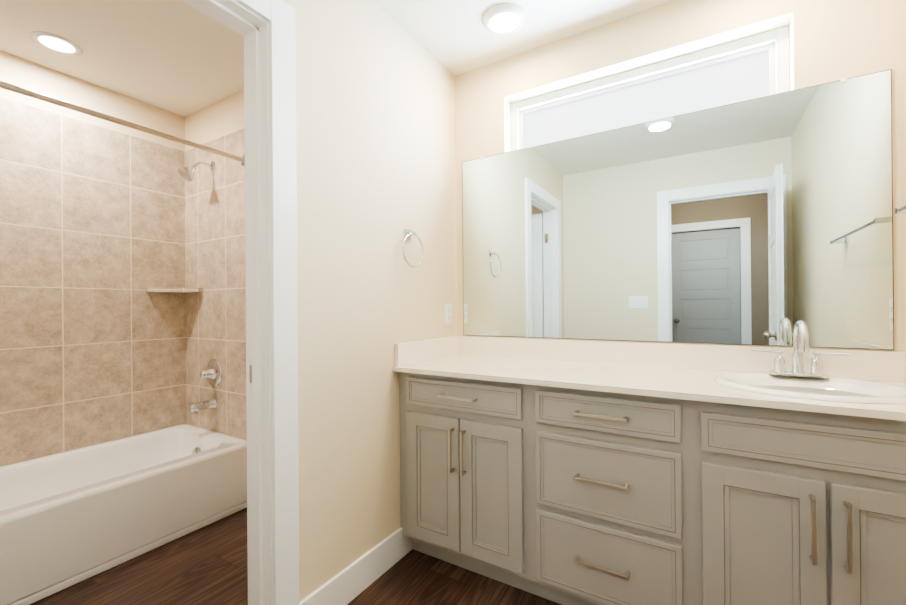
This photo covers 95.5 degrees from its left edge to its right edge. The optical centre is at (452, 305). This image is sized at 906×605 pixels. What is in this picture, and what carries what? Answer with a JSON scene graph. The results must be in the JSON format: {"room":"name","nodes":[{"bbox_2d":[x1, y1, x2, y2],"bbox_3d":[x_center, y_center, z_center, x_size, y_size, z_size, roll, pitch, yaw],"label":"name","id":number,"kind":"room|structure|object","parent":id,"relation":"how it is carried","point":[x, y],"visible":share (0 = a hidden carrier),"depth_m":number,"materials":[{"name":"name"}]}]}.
{"room":"bathroom","nodes":[
{"label":"bathroom","id":0,"kind":"room"},
{"bbox_2d":[0,50,186,466],"bbox_3d":[-2.123,-0.059,2.398,0.115,2.440,2.391,-1,0,31],"label":"wall","id":1,"kind":"structure","parent":0,"point":[28,75],"depth_m":2.35,"materials":[{"name":"ceramic tile"},{"name":"grout"},{"name":"cream paint"}]},
{"bbox_2d":[0,97,185,465],"bbox_3d":[-2.208,-0.122,2.140,0.008,1.843,1.530,-1,0,31],"label":"wall tile","id":2,"kind":"structure","parent":1,"relation":"attached to","point":[92,329],"depth_m":2.33,"materials":[{"name":"beige tile"}]},
{"bbox_2d":[147,288,202,292],"bbox_3d":[-1.774,-0.098,2.629,0.225,0.028,0.225,-1,0,31],"label":"corner shelf","id":3,"kind":"object","parent":1,"relation":"attached to","point":[179,290],"visible":1,"depth_m":2.62,"materials":[{"name":"beige tile"}]},
{"bbox_2d":[185,89,246,439],"bbox_3d":[-0.908,-0.068,2.653,1.700,2.440,0.695,-1,0,31],"label":"wall","id":4,"kind":"structure","parent":0,"point":[220,118],"depth_m":2.60,"materials":[{"name":"ceramic tile"},{"name":"grout"},{"name":"cream paint"}]},
{"bbox_2d":[184,128,246,438],"bbox_3d":[-1.472,-0.127,2.583,0.792,1.843,0.008,-1,0,31],"label":"wall tile","id":5,"kind":"structure","parent":4,"relation":"attached to","point":[215,315],"depth_m":2.58,"materials":[{"name":"beige tile"}]},
{"bbox_2d":[178,161,214,181],"bbox_3d":[-1.574,-0.832,2.522,0.094,0.162,0.199,-1,0,31],"label":"shower head","id":6,"kind":"object","parent":5,"relation":"attached to","point":[186,173],"visible":1,"depth_m":2.48},
{"bbox_2d":[188,398,216,413],"bbox_3d":[-1.548,0.624,2.542,0.064,0.070,0.146,-1,0,31],"label":"tub spout","id":7,"kind":"object","parent":5,"relation":"attached to","point":[195,408],"visible":1,"depth_m":2.52,"materials":[{"name":"silver metal"}]},
{"bbox_2d":[198,359,221,388],"bbox_3d":[-1.533,0.431,2.571,0.176,0.184,0.080,-1,0,31],"label":"tub valve","id":8,"kind":"object","parent":5,"relation":"attached to","point":[212,373],"visible":1,"depth_m":2.57,"materials":[{"name":"silver metal"}]},
{"bbox_2d":[30,508,560,604],"bbox_3d":[-0.665,1.177,0.526,4.900,0.060,4.300,-1,0,31],"label":"floor","id":9,"kind":"structure","parent":0,"point":[206,565],"depth_m":1.71,"materials":[{"name":"wood"}]},
{"bbox_2d":[0,424,246,604],"bbox_3d":[-1.871,0.979,1.940,0.770,0.360,1.524,-1,0,31],"label":"bathtub","id":10,"kind":"object","parent":9,"relation":"on","point":[70,518],"visible":0.85,"depth_m":1.98,"materials":[{"name":"white ceramic"}]},
{"bbox_2d":[393,368,905,604],"bbox_3d":[0.642,0.713,1.611,1.784,0.851,0.573,-1,0,31],"label":"bathroom vanity","id":11,"kind":"object","parent":9,"relation":"on","point":[574,472],"depth_m":1.32,"materials":[{"name":"grey wood"}]},
{"bbox_2d":[393,352,905,415],"bbox_3d":[0.641,0.277,1.616,1.784,0.020,0.563,-1,0,31],"label":"countertop","id":12,"kind":"structure","parent":11,"relation":"on","point":[639,377],"depth_m":1.58,"materials":[{"name":"white stone"}]},
{"bbox_2d":[749,320,828,375],"bbox_3d":[1.179,0.151,1.439,0.218,0.198,0.152,-1,0,31],"label":"faucet","id":13,"kind":"object","parent":12,"relation":"on","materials":[{"name":"silver metal"}]},
{"bbox_2d":[713,368,905,407],"bbox_3d":[1.140,0.323,1.319,0.510,0.148,0.430,-1,0,31],"label":"sink","id":14,"kind":"object","parent":12,"relation":"in","point":[855,389],"depth_m":1.37,"materials":[{"name":"white ceramic"}]},
{"bbox_2d":[0,0,672,116],"bbox_3d":[-0.685,-1.323,0.529,4.900,0.060,4.300,-1,0,31],"label":"ceiling","id":15,"kind":"structure","parent":0,"point":[181,58],"depth_m":1.98,"materials":[{"name":"white paint"}]},
{"bbox_2d":[30,31,81,55],"bbox_3d":[-1.937,-1.276,2.013,0.184,0.005,0.184,-1,0,31],"label":"recessed light","id":16,"kind":"object","parent":15,"relation":"in","point":[56,43],"visible":1,"depth_m":2.01,"materials":[{"name":"white glass"}]},
{"bbox_2d":[483,3,525,34],"bbox_3d":[0.232,-1.286,1.863,0.192,0.024,0.192,-1,0,31],"label":"recessed light","id":17,"kind":"object","parent":15,"relation":"in","point":[504,19],"visible":1,"depth_m":1.83,"materials":[{"name":"white glass"}]},
{"bbox_2d":[283,0,456,601],"bbox_3d":[-0.610,-0.072,1.393,0.115,2.440,2.241,-1,0,31],"label":"wall","id":18,"kind":"structure","parent":0,"point":[375,137],"depth_m":1.67,"materials":[{"name":"beige paint"}]},
{"bbox_2d":[182,0,299,604],"bbox_3d":[-0.822,0.076,1.041,0.151,2.146,0.902,-1,0,31],"label":"door frame","id":19,"kind":"structure","parent":18,"relation":"attached to","point":[278,16],"depth_m":1.33,"materials":[{"name":"white wood"}]},
{"bbox_2d":[249,365,251,382],"bbox_3d":[-0.852,0.124,1.060,0.038,1.610,0.709,-1,0,31],"label":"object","id":20,"kind":"structure","parent":19,"relation":"attached to","point":[250,371],"depth_m":1.36,"materials":[{"name":"silver metal"}]},
{"bbox_2d":[300,527,412,604],"bbox_3d":[-0.359,1.080,1.665,0.014,0.133,0.632,-1,0,31],"label":"baseboard","id":21,"kind":"structure","parent":18,"relation":"attached to","point":[350,582],"depth_m":1.63,"materials":[{"name":"white wood"}]},
{"bbox_2d":[402,229,422,267],"bbox_3d":[-0.197,-0.266,1.922,0.044,0.182,0.160,-1,0,31],"label":"towel ring","id":22,"kind":"object","parent":18,"relation":"attached to","point":[409,234],"visible":1,"depth_m":1.92,"materials":[{"name":"silver metal"}]},
{"bbox_2d":[395,336,456,367],"bbox_3d":[-0.116,0.223,2.070,0.020,0.102,0.531,-1,0,31],"label":"backsplash","id":23,"kind":"structure","parent":18,"relation":"attached to","point":[407,352],"depth_m":2.01,"materials":[{"name":"white stone"}]},
{"bbox_2d":[445,304,451,324],"bbox_3d":[-0.024,0.049,2.239,0.008,0.115,0.070,-1,0,31],"label":"electrical outlet","id":24,"kind":"object","parent":18,"relation":"attached to","point":[448,314],"visible":1,"depth_m":2.23,"materials":[{"name":"white plastic"}]},
{"bbox_2d":[455,0,905,351],"bbox_3d":[0.824,-0.082,1.923,2.019,2.440,0.150,-1,0,31],"label":"wall","id":25,"kind":"structure","parent":0,"point":[832,40],"depth_m":1.72,"materials":[{"name":"beige paint"}]},
{"bbox_2d":[511,26,789,150],"bbox_3d":[0.838,-0.922,1.958,1.187,0.360,0.060,-1,0,31],"label":"window","id":26,"kind":"structure","parent":25,"relation":"attached to","point":[750,67],"depth_m":1.89,"materials":[{"name":"white glass"}]},
{"bbox_2d":[462,69,893,349],"bbox_3d":[0.782,-0.325,1.853,1.701,0.970,0.009,-1,0,31],"label":"mirror","id":27,"kind":"object","parent":25,"relation":"attached to","point":[765,221],"visible":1,"depth_m":1.70,"materials":[{"name":"clear glass"}]},
{"bbox_2d":[457,336,904,379],"bbox_3d":[0.781,0.216,1.848,1.784,0.102,0.020,-1,0,31],"label":"backsplash","id":28,"kind":"structure","parent":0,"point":[847,362],"depth_m":1.76,"materials":[{"name":"white stone"}]},
{"bbox_3d":[1.019,-0.086,0.407,0.115,2.440,2.241,-1,0,31],"label":"wall","id":29,"kind":"structure","parent":0,"visible":0},
{"bbox_2d":[895,205,905,213],"bbox_3d":[1.309,-0.307,1.061,0.062,0.044,0.654,-1,0,31],"label":"bar","id":30,"kind":"object","parent":29,"relation":"attached to","point":[900,210],"visible":1,"depth_m":1.32,"materials":[{"name":"silver metal"}]},
{"bbox_3d":[-2.260,-0.123,1.282,0.792,1.843,0.008,-1,0,31],"label":"wall tile","id":31,"kind":"structure","parent":0,"visible":0},
{"bbox_2d":[0,81,244,165],"bbox_3d":[-1.629,-0.853,1.782,0.064,0.064,1.521,-1,0,31],"label":"curtain rod","id":32,"kind":"object","parent":31,"relation":"attached to","point":[36,95],"visible":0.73,"depth_m":1.88,"materials":[{"name":"silver metal"}]}
]}

